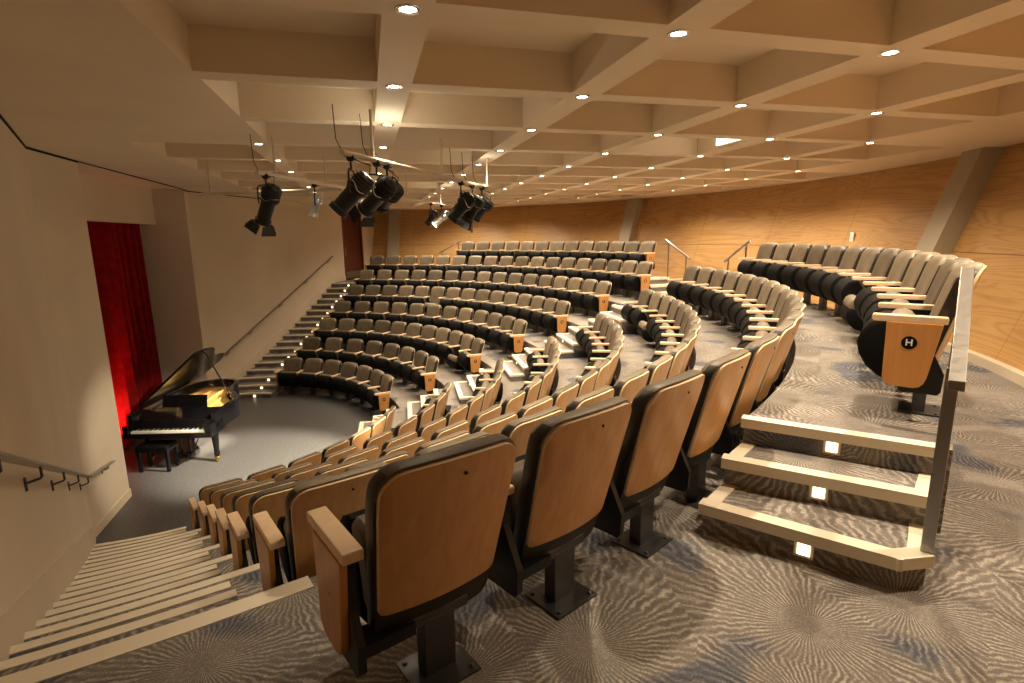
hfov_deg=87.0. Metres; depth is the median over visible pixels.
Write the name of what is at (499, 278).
chair
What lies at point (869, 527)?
steps
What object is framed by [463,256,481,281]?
chair
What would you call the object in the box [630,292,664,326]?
chair
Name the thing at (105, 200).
lintel
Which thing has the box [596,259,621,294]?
chair
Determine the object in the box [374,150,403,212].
spotlight
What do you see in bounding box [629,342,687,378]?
chair
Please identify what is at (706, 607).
floor
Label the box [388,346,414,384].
chair
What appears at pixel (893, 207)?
wall
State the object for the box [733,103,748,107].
recessed light
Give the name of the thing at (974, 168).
column
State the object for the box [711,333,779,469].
chair
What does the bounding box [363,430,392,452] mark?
chair
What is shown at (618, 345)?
chair
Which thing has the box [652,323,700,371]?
chair
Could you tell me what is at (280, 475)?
chair
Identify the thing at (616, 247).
chair
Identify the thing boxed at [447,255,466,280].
chair
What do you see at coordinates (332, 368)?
chair
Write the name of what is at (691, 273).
chair
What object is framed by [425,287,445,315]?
chair
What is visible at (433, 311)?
chair
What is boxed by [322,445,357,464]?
chair
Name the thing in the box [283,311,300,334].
baseboard
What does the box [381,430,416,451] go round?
chair
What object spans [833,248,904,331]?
chair
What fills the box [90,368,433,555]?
floor
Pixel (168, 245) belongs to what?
wall
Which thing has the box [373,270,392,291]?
chair
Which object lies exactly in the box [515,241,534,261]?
chair
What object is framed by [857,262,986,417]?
chair
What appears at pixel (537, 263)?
chair
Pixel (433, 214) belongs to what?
spotlight
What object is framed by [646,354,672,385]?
chair
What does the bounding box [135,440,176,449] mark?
cushion
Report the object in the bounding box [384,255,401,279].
chair
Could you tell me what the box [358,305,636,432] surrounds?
staircase
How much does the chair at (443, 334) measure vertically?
0.905 m
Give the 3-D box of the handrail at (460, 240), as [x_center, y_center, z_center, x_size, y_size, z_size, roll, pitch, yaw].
[-2.272,-3.003,19.867,0.969,1.414,0.048,4,12,23]
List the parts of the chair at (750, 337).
armrest, seat, backrest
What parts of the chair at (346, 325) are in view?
backrest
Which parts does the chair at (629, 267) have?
backrest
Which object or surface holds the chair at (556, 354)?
on the floor at (489, 357)
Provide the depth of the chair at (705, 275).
10.37 m
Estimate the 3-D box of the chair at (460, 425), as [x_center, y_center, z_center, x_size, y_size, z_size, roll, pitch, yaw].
[-0.814,1.296,5.865,0.561,0.905,0.594,7,14,36]
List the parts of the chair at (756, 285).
armrest, backrest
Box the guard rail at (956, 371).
[920,267,974,553]
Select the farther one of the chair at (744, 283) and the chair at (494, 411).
the chair at (744, 283)
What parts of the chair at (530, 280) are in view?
backrest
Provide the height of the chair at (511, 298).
0.905 m
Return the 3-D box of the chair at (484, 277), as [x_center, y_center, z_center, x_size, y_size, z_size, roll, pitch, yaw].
[-0.937,-1.716,16.846,0.594,0.905,0.561,8,14,36]
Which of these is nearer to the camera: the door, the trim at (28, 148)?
the trim at (28, 148)
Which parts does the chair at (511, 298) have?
backrest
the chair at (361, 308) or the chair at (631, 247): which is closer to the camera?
the chair at (631, 247)
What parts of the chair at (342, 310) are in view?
backrest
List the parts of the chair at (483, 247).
backrest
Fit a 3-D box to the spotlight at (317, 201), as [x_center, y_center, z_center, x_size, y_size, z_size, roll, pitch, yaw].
[-2.536,-1.821,6.975,0.193,0.456,0.167,3,12,17]
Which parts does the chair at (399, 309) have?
backrest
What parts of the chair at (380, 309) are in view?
backrest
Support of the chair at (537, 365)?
on the floor at (489, 357)
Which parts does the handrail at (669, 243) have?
post, rail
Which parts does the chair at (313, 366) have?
backrest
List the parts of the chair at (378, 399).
armrest, panel, backrest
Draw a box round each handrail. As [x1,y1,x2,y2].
[0,451,92,491]
[90,460,115,477]
[224,256,333,356]
[439,240,460,254]
[665,239,690,276]
[724,240,750,269]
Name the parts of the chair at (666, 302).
seat, armrest, backrest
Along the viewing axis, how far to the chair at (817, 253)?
8.17 m
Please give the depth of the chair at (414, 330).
14.64 m
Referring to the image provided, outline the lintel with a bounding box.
[79,173,155,224]
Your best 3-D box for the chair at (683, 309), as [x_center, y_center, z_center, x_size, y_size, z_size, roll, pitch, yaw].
[2.489,-0.110,8.428,0.561,0.905,0.594,1,11,9]
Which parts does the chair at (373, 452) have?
panel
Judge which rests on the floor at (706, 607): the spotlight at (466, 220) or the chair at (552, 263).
the chair at (552, 263)
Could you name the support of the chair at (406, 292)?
on the floor at (567, 369)
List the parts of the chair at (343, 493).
panel, armrest, seat, panel, backrest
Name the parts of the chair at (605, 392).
panel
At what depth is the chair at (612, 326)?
9.38 m
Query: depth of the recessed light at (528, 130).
5.78 m
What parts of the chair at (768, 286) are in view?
armrest, backrest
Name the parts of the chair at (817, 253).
armrest, backrest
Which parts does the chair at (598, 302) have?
backrest, panel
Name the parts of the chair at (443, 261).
backrest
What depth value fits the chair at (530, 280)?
15.46 m
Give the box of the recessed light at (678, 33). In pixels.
[666,29,690,38]
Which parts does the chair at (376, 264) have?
backrest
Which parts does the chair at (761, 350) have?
plate, backrest, panel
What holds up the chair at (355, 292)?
on the floor at (567, 369)
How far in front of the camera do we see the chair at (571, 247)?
16.73 m
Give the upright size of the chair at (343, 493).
0.905 m
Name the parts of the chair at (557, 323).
panel, backrest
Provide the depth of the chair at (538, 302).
13.71 m
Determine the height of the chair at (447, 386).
0.905 m
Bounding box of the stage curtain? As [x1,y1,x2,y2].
[87,221,162,449]
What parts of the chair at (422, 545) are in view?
panel, armrest, seat, plate, backrest, panel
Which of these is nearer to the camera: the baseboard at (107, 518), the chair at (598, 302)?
the baseboard at (107, 518)
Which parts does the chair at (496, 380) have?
panel, backrest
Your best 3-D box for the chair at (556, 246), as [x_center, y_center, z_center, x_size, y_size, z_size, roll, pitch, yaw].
[1.373,-2.748,17.244,0.594,0.905,0.561,10,16,44]
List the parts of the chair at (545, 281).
backrest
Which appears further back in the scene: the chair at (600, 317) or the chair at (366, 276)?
the chair at (366, 276)
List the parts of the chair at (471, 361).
armrest, panel, backrest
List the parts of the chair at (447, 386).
armrest, backrest, panel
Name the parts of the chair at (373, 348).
backrest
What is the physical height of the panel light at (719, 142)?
0.250 m
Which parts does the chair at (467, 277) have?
backrest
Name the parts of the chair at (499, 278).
backrest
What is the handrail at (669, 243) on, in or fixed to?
on the floor at (706, 607)
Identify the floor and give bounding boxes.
[24,297,689,642]
[39,276,1023,682]
[53,314,617,608]
[71,329,556,586]
[82,348,499,569]
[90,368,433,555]
[96,390,381,543]
[460,274,667,296]
[702,302,952,533]
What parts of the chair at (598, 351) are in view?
seat, armrest, backrest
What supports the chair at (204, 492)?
on the floor at (283, 428)
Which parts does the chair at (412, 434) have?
panel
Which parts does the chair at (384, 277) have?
backrest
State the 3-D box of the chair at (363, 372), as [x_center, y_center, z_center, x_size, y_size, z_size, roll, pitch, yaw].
[-3.675,1.078,13.051,0.594,0.905,0.561,9,15,42]
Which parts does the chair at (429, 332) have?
backrest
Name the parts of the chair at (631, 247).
backrest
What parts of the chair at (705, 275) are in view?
armrest, backrest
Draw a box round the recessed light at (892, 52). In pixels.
[878,49,902,56]
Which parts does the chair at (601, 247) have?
backrest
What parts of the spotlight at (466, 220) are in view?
barn door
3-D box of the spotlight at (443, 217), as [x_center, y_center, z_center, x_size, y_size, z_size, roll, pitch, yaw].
[-1.564,-2.782,11.946,0.422,0.506,0.226,-4,11,-14]
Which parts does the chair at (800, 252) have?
armrest, backrest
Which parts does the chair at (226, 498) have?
armrest, panel, panel, backrest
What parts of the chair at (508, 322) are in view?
backrest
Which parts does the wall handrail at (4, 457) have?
rail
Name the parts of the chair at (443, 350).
backrest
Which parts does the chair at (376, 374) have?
backrest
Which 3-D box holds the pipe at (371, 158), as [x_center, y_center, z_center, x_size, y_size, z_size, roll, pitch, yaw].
[-0.831,-2.151,6.339,0.048,0.454,4.044,3,12,17]
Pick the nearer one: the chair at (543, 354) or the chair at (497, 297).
the chair at (543, 354)
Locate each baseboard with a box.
[0,528,94,661]
[92,528,95,543]
[94,488,131,536]
[230,371,239,382]
[239,329,282,377]
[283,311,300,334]
[300,293,317,315]
[317,278,331,298]
[332,276,345,282]
[944,342,1023,386]
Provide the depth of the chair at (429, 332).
14.26 m
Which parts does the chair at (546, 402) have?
panel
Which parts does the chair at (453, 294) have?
backrest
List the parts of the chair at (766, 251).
armrest, backrest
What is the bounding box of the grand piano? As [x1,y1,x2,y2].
[122,347,239,461]
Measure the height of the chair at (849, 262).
0.905 m
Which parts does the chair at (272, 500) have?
panel, armrest, panel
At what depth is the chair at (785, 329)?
3.85 m
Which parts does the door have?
kick plate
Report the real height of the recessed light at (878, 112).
0.012 m
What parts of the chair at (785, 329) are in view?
plate, backrest, panel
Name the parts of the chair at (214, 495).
panel, armrest, backrest, panel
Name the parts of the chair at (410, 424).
panel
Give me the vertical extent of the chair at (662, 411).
0.905 m
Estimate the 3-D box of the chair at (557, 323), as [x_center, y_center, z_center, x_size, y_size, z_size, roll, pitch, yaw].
[1.066,-0.490,12.720,0.561,0.905,0.610,-5,12,-21]
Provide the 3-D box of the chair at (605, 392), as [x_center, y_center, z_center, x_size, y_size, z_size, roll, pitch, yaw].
[0.409,0.774,4.050,0.561,0.905,0.594,9,14,40]
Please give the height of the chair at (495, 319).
0.905 m
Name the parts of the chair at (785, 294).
seat, armrest, backrest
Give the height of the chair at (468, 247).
0.905 m
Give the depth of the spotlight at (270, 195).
5.92 m
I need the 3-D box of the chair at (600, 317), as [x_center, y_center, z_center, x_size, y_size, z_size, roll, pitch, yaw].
[1.564,-0.086,10.630,0.561,0.905,0.680,-2,11,-5]
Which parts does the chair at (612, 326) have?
armrest, backrest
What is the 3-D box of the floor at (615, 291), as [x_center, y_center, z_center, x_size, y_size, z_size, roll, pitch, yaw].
[1.032,-1.956,16.833,1.730,0.483,8.500,-11,15,-43]
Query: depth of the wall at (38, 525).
4.35 m
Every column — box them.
[386,209,400,263]
[618,198,643,272]
[915,147,1004,254]
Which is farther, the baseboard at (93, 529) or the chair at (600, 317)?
the chair at (600, 317)
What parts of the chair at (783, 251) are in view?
backrest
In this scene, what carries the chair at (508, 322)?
on the floor at (489, 357)
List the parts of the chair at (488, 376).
seat, armrest, backrest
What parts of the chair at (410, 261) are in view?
backrest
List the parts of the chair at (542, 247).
backrest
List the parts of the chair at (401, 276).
backrest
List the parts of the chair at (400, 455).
panel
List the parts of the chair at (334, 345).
seat, backrest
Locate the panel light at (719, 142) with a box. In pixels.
[715,139,743,147]
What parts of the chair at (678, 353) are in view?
backrest, panel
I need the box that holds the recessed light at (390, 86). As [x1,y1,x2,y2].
[385,84,402,88]
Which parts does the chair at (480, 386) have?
seat, panel, backrest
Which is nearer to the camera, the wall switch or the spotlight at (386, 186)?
the spotlight at (386, 186)
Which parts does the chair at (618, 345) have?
armrest, seat, panel, backrest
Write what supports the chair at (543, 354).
on the floor at (489, 357)
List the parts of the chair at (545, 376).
backrest, panel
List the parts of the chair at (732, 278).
plate, armrest, backrest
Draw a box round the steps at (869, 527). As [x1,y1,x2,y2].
[698,415,934,588]
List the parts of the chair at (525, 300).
backrest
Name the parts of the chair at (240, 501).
panel, armrest, panel, backrest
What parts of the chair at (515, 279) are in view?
backrest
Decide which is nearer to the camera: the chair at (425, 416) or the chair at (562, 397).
the chair at (562, 397)
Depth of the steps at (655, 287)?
13.43 m
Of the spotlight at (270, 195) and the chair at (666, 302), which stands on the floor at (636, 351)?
the chair at (666, 302)
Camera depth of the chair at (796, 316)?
4.38 m
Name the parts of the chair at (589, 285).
backrest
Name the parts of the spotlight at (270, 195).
barn door, power cord, barn door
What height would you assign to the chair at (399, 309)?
0.905 m
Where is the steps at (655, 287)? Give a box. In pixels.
[636,277,669,296]
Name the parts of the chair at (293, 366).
backrest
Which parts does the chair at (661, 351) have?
armrest, seat, backrest, panel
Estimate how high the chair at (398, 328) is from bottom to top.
0.905 m
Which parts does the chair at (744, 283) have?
armrest, backrest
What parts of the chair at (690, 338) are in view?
panel, backrest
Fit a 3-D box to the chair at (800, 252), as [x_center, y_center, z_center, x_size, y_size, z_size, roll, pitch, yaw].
[4.535,-1.136,8.810,0.561,0.905,0.594,0,11,4]
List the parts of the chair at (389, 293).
backrest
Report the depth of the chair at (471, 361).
12.25 m
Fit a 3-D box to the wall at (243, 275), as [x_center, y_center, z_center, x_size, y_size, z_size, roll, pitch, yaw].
[-6.638,-2.134,17.732,0.150,5.683,10.012,1,11,10]
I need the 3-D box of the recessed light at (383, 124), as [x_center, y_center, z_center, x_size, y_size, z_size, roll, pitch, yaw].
[-1.247,-2.172,5.404,0.132,0.012,0.132,-4,11,-14]
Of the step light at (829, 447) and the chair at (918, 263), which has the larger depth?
the chair at (918, 263)
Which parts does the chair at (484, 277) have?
backrest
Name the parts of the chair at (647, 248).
backrest, panel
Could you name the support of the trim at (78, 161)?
attached to the wall at (56, 184)
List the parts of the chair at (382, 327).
backrest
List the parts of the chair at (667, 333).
seat, armrest, backrest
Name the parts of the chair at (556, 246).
backrest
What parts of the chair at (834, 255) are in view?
plate, armrest, backrest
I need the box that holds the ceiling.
[0,0,1023,209]
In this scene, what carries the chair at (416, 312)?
on the floor at (489, 357)
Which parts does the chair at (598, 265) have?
backrest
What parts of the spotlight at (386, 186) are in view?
barn door, barn door, power cord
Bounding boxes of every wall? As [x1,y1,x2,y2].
[0,119,92,615]
[26,149,128,527]
[139,189,210,394]
[187,192,373,379]
[372,143,1023,371]
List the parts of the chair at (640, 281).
backrest, panel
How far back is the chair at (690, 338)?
5.87 m
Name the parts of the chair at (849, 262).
plate, armrest, backrest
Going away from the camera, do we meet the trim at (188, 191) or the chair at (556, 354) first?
the chair at (556, 354)
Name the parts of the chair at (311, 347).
backrest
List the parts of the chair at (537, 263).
backrest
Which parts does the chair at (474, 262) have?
backrest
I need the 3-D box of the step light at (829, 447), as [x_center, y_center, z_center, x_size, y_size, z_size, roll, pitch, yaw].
[1.779,0.586,3.001,0.084,0.084,0.020,6,13,31]
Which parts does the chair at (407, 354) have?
backrest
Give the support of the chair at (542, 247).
on the floor at (615, 291)
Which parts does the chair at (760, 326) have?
armrest, seat, backrest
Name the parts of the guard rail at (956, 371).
post, handrail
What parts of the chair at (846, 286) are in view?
seat, armrest, backrest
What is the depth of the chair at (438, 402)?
9.29 m
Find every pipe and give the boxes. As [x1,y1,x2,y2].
[196,156,342,195]
[255,135,445,205]
[340,109,496,190]
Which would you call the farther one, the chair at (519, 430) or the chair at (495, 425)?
the chair at (495, 425)
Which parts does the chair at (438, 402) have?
backrest, panel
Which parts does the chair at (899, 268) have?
seat, armrest, backrest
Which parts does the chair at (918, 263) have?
armrest, backrest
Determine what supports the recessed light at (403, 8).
in the ceiling
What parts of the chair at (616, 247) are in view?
backrest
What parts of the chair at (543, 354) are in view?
armrest, armrest, backrest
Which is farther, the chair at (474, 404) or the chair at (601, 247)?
the chair at (601, 247)
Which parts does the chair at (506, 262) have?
backrest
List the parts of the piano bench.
leg, leg, frame, leg, leg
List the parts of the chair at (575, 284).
backrest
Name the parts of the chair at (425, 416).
panel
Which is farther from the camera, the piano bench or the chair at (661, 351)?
the piano bench
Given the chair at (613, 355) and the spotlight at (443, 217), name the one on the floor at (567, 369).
the chair at (613, 355)
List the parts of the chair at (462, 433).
panel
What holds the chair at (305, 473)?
on the floor at (444, 374)
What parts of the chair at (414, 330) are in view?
backrest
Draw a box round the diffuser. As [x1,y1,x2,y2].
[716,139,739,145]
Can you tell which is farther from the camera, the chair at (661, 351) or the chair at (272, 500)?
the chair at (661, 351)
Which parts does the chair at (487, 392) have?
backrest, panel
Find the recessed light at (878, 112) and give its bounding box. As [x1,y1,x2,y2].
[869,111,884,114]
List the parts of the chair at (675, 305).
armrest, backrest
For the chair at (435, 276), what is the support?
on the floor at (636, 351)
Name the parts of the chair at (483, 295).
backrest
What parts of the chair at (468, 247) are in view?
backrest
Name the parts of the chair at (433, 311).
backrest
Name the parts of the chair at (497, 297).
backrest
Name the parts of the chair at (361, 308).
backrest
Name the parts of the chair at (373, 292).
backrest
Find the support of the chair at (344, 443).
on the floor at (283, 428)
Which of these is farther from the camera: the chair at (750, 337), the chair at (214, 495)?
the chair at (214, 495)
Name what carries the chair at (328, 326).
on the floor at (444, 374)
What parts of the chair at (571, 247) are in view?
backrest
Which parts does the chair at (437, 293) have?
backrest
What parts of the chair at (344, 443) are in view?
panel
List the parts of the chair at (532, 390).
backrest, panel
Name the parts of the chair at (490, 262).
backrest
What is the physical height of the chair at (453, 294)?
0.905 m
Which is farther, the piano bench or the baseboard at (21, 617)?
the piano bench
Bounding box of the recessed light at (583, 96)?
[574,94,589,98]
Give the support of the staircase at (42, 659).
on the floor at (283, 428)
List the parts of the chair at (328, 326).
backrest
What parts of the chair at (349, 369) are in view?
backrest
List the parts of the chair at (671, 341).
armrest, seat, backrest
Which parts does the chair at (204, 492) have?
panel, armrest, panel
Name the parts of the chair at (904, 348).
seat, armrest, panel, plate, backrest, panel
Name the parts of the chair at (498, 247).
backrest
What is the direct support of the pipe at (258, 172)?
hanging from the ceiling
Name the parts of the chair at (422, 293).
backrest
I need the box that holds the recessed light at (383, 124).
[381,123,393,125]
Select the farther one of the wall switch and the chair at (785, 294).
the wall switch
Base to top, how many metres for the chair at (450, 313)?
0.905 m
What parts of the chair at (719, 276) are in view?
armrest, backrest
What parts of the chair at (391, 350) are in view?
backrest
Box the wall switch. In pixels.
[849,232,854,241]
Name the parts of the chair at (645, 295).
armrest, armrest, backrest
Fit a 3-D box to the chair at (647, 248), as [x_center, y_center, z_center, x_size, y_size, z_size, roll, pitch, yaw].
[3.489,-2.198,14.299,0.561,0.905,0.610,-6,12,-25]
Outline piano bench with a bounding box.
[135,440,179,472]
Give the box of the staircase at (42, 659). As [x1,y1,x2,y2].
[0,526,313,682]
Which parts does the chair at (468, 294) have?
backrest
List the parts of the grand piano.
lid, lid, iron frame, leg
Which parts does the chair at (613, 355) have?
panel, backrest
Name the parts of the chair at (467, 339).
seat, backrest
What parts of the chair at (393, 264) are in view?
backrest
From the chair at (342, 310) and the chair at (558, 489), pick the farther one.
the chair at (342, 310)
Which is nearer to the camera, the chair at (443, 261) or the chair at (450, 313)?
the chair at (450, 313)
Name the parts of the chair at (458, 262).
backrest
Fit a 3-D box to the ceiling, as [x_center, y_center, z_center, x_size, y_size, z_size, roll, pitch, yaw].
[-0.529,-3.504,11.396,19.565,0.290,28.760,-4,11,-14]
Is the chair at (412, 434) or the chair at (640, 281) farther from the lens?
the chair at (640, 281)
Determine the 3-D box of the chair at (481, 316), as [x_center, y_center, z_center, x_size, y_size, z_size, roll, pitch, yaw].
[-0.925,-0.346,14.256,0.561,0.905,0.594,-9,14,-38]
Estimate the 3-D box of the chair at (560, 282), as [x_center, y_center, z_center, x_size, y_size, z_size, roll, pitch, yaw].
[1.208,-1.292,14.543,0.561,0.905,0.594,-8,13,-32]
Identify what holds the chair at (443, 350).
on the floor at (444, 374)
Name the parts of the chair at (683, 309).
armrest, backrest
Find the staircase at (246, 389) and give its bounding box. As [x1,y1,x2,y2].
[238,283,353,397]
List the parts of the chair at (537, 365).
armrest, backrest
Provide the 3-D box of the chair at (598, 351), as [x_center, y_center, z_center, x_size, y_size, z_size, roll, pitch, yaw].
[1.532,0.253,8.900,0.561,0.905,0.594,1,11,7]
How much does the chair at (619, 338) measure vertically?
0.905 m
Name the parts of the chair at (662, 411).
plate, backrest, panel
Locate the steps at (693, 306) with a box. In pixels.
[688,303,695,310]
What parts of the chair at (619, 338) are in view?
armrest, backrest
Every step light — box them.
[793,541,813,560]
[809,486,828,501]
[822,441,840,455]
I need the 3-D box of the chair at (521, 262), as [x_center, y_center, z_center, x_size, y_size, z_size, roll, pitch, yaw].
[0.247,-2.230,17.078,0.594,0.905,0.561,9,15,41]
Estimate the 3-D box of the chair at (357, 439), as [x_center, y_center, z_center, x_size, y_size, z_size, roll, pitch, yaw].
[-2.656,1.880,8.889,0.561,0.905,0.594,3,12,19]
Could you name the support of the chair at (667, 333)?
on the floor at (636, 351)
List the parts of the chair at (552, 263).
backrest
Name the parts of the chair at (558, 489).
armrest, seat, plate, backrest, panel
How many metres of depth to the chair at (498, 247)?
18.70 m
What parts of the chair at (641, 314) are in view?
armrest, backrest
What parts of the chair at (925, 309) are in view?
seat, armrest, backrest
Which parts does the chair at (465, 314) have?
backrest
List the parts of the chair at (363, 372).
backrest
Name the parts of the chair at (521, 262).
backrest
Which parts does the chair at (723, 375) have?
plate, backrest, panel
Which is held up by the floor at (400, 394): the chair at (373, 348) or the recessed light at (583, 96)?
the chair at (373, 348)
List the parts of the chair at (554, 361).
panel, backrest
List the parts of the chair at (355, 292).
backrest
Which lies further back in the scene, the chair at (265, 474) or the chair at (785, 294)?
the chair at (265, 474)
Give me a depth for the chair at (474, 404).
7.93 m
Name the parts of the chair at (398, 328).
backrest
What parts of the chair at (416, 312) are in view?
backrest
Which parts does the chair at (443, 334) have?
backrest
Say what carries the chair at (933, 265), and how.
on the floor at (827, 383)
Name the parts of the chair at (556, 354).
armrest, backrest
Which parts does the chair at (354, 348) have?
backrest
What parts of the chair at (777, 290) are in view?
armrest, backrest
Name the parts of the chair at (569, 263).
backrest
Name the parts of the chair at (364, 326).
backrest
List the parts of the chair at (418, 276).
backrest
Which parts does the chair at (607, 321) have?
armrest, backrest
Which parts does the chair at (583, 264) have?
backrest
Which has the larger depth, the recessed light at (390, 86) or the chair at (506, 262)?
the chair at (506, 262)
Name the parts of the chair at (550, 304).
backrest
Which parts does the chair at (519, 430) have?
backrest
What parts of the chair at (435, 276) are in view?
backrest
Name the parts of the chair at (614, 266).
backrest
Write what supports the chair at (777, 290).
on the floor at (706, 607)
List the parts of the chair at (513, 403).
panel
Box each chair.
[189,478,242,529]
[197,478,258,536]
[206,478,276,545]
[215,478,298,556]
[227,474,328,570]
[247,465,285,480]
[252,462,386,590]
[271,461,313,481]
[274,357,303,393]
[284,461,333,480]
[288,451,321,467]
[294,337,321,363]
[297,358,322,394]
[306,433,515,682]
[311,318,337,349]
[314,360,341,396]
[314,456,369,475]
[319,337,342,363]
[321,439,349,462]
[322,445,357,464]
[327,301,351,324]
[330,362,357,400]
[333,318,355,349]
[338,339,363,364]
[338,445,379,463]
[341,285,364,306]
[344,365,371,404]
[344,451,410,471]
[349,301,370,324]
[349,427,370,450]
[350,319,373,351]
[353,270,374,294]
[356,369,383,409]
[357,341,381,369]
[361,285,381,312]
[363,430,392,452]
[364,256,384,279]
[366,374,392,414]
[367,320,390,352]
[368,302,389,325]
[368,406,395,432]
[369,416,385,437]
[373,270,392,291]
[373,343,399,378]
[377,285,397,312]
[379,437,425,456]
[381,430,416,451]
[383,321,406,354]
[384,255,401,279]
[385,302,406,326]
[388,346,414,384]
[390,270,409,290]
[392,416,417,437]
[393,285,413,313]
[398,323,422,357]
[400,255,417,279]
[401,350,427,390]
[402,303,424,329]
[407,270,426,291]
[409,286,429,314]
[412,325,436,356]
[412,355,438,394]
[413,392,445,420]
[413,431,489,456]
[414,430,469,454]
[415,403,434,431]
[416,255,434,279]
[417,416,445,441]
[418,304,441,328]
[421,382,450,416]
[423,270,442,291]
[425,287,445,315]
[425,327,450,363]
[430,420,468,440]
[432,255,450,280]
[434,306,457,329]
[437,330,462,368]
[439,270,458,292]
[439,287,460,312]
[445,404,467,426]
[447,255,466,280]
[447,334,474,372]
[449,308,473,334]
[454,288,475,311]
[455,241,474,264]
[455,271,475,292]
[457,338,483,374]
[457,383,494,411]
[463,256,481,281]
[463,310,488,344]
[465,393,483,424]
[468,289,490,313]
[468,374,500,406]
[468,404,501,433]
[470,271,491,293]
[472,241,489,264]
[472,412,517,434]
[474,365,503,404]
[476,313,501,349]
[476,358,503,403]
[478,256,497,282]
[481,291,504,315]
[485,272,506,292]
[486,241,504,265]
[488,316,514,353]
[488,396,630,620]
[493,256,513,283]
[494,292,518,317]
[500,273,522,294]
[500,319,526,357]
[500,378,541,406]
[500,390,525,415]
[501,241,519,265]
[501,406,563,456]
[507,294,532,328]
[508,256,529,284]
[513,367,552,400]
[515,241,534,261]
[515,274,537,295]
[517,396,552,418]
[519,296,545,331]
[523,257,544,285]
[523,358,558,395]
[526,336,556,366]
[529,241,549,262]
[529,275,553,296]
[529,343,559,393]
[529,350,560,395]
[531,298,557,335]
[538,257,560,287]
[542,300,569,338]
[543,241,564,263]
[543,276,568,298]
[551,382,578,412]
[552,257,575,288]
[557,277,582,312]
[558,241,579,264]
[565,385,613,412]
[567,258,591,290]
[570,279,597,315]
[572,241,594,265]
[575,313,606,347]
[575,350,618,385]
[576,370,597,396]
[581,259,606,292]
[581,318,613,351]
[583,281,611,318]
[583,342,622,384]
[585,322,618,355]
[586,241,609,264]
[588,328,622,383]
[589,334,623,386]
[593,359,610,390]
[594,369,704,558]
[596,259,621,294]
[600,241,624,265]
[610,260,637,296]
[613,368,649,402]
[615,241,640,265]
[621,289,653,334]
[624,261,652,299]
[629,241,655,268]
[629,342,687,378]
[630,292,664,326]
[630,349,750,508]
[637,296,675,347]
[644,332,696,373]
[646,300,683,338]
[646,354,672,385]
[651,304,691,341]
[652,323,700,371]
[655,310,696,344]
[655,316,699,370]
[666,266,700,304]
[679,267,715,314]
[690,269,728,319]
[702,271,742,325]
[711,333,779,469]
[712,274,755,331]
[721,277,768,338]
[729,280,779,326]
[730,310,803,401]
[736,285,789,331]
[737,243,777,274]
[737,302,805,388]
[740,289,797,334]
[740,320,795,439]
[741,295,802,379]
[752,243,795,278]
[766,244,812,289]
[781,244,830,304]
[795,245,848,309]
[808,246,866,316]
[821,247,885,323]
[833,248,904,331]
[840,250,921,330]
[854,252,940,320]
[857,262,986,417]
[860,254,957,321]
[863,258,973,362]
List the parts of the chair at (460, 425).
panel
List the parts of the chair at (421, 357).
backrest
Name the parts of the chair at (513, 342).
armrest, panel, backrest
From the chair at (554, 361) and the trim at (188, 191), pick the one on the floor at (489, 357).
the chair at (554, 361)
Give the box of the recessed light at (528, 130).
[525,129,536,131]
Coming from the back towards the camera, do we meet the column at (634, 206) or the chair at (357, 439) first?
the column at (634, 206)
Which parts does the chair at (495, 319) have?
backrest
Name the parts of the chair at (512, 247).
backrest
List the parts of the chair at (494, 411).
panel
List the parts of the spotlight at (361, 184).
power cord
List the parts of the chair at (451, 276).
backrest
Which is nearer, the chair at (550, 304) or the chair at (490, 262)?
the chair at (550, 304)
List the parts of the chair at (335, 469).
panel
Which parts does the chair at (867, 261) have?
armrest, backrest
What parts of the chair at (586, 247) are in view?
backrest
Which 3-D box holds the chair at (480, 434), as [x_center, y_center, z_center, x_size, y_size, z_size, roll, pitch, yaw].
[-0.470,0.954,3.184,0.594,0.905,0.561,-10,15,-40]
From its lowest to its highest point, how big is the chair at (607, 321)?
0.905 m
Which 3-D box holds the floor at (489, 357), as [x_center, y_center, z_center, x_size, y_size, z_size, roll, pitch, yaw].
[-2.357,1.116,11.188,6.140,0.750,14.126,-4,11,-14]
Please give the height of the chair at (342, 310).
0.905 m
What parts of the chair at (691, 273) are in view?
armrest, backrest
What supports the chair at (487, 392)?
on the floor at (444, 374)
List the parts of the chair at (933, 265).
seat, armrest, backrest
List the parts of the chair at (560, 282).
backrest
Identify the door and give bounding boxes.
[341,213,364,280]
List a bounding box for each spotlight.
[244,135,282,236]
[309,184,323,217]
[329,104,375,218]
[348,114,397,226]
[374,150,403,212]
[424,203,437,225]
[432,204,448,226]
[445,148,475,223]
[457,159,484,232]
[472,160,493,222]
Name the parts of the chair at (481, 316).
backrest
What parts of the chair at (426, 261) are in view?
backrest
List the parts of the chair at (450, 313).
backrest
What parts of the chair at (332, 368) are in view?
backrest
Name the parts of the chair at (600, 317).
armrest, armrest, backrest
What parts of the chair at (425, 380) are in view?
armrest, panel, backrest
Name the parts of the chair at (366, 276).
backrest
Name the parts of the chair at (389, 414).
backrest, panel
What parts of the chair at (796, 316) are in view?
armrest, backrest, panel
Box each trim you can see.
[0,114,26,148]
[26,146,77,162]
[78,161,183,189]
[188,191,259,198]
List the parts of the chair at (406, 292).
backrest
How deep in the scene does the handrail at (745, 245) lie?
11.01 m
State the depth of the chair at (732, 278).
9.15 m
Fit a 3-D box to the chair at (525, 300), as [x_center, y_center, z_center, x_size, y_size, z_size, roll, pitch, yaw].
[0.240,-0.785,14.281,0.561,0.905,0.594,-8,13,-33]
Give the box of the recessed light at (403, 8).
[394,3,420,14]
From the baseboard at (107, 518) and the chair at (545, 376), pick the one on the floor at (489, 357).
the chair at (545, 376)
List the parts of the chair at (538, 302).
backrest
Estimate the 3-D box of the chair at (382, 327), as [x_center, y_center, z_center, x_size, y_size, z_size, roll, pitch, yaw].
[-3.740,-0.121,15.327,0.594,0.905,0.561,5,12,26]

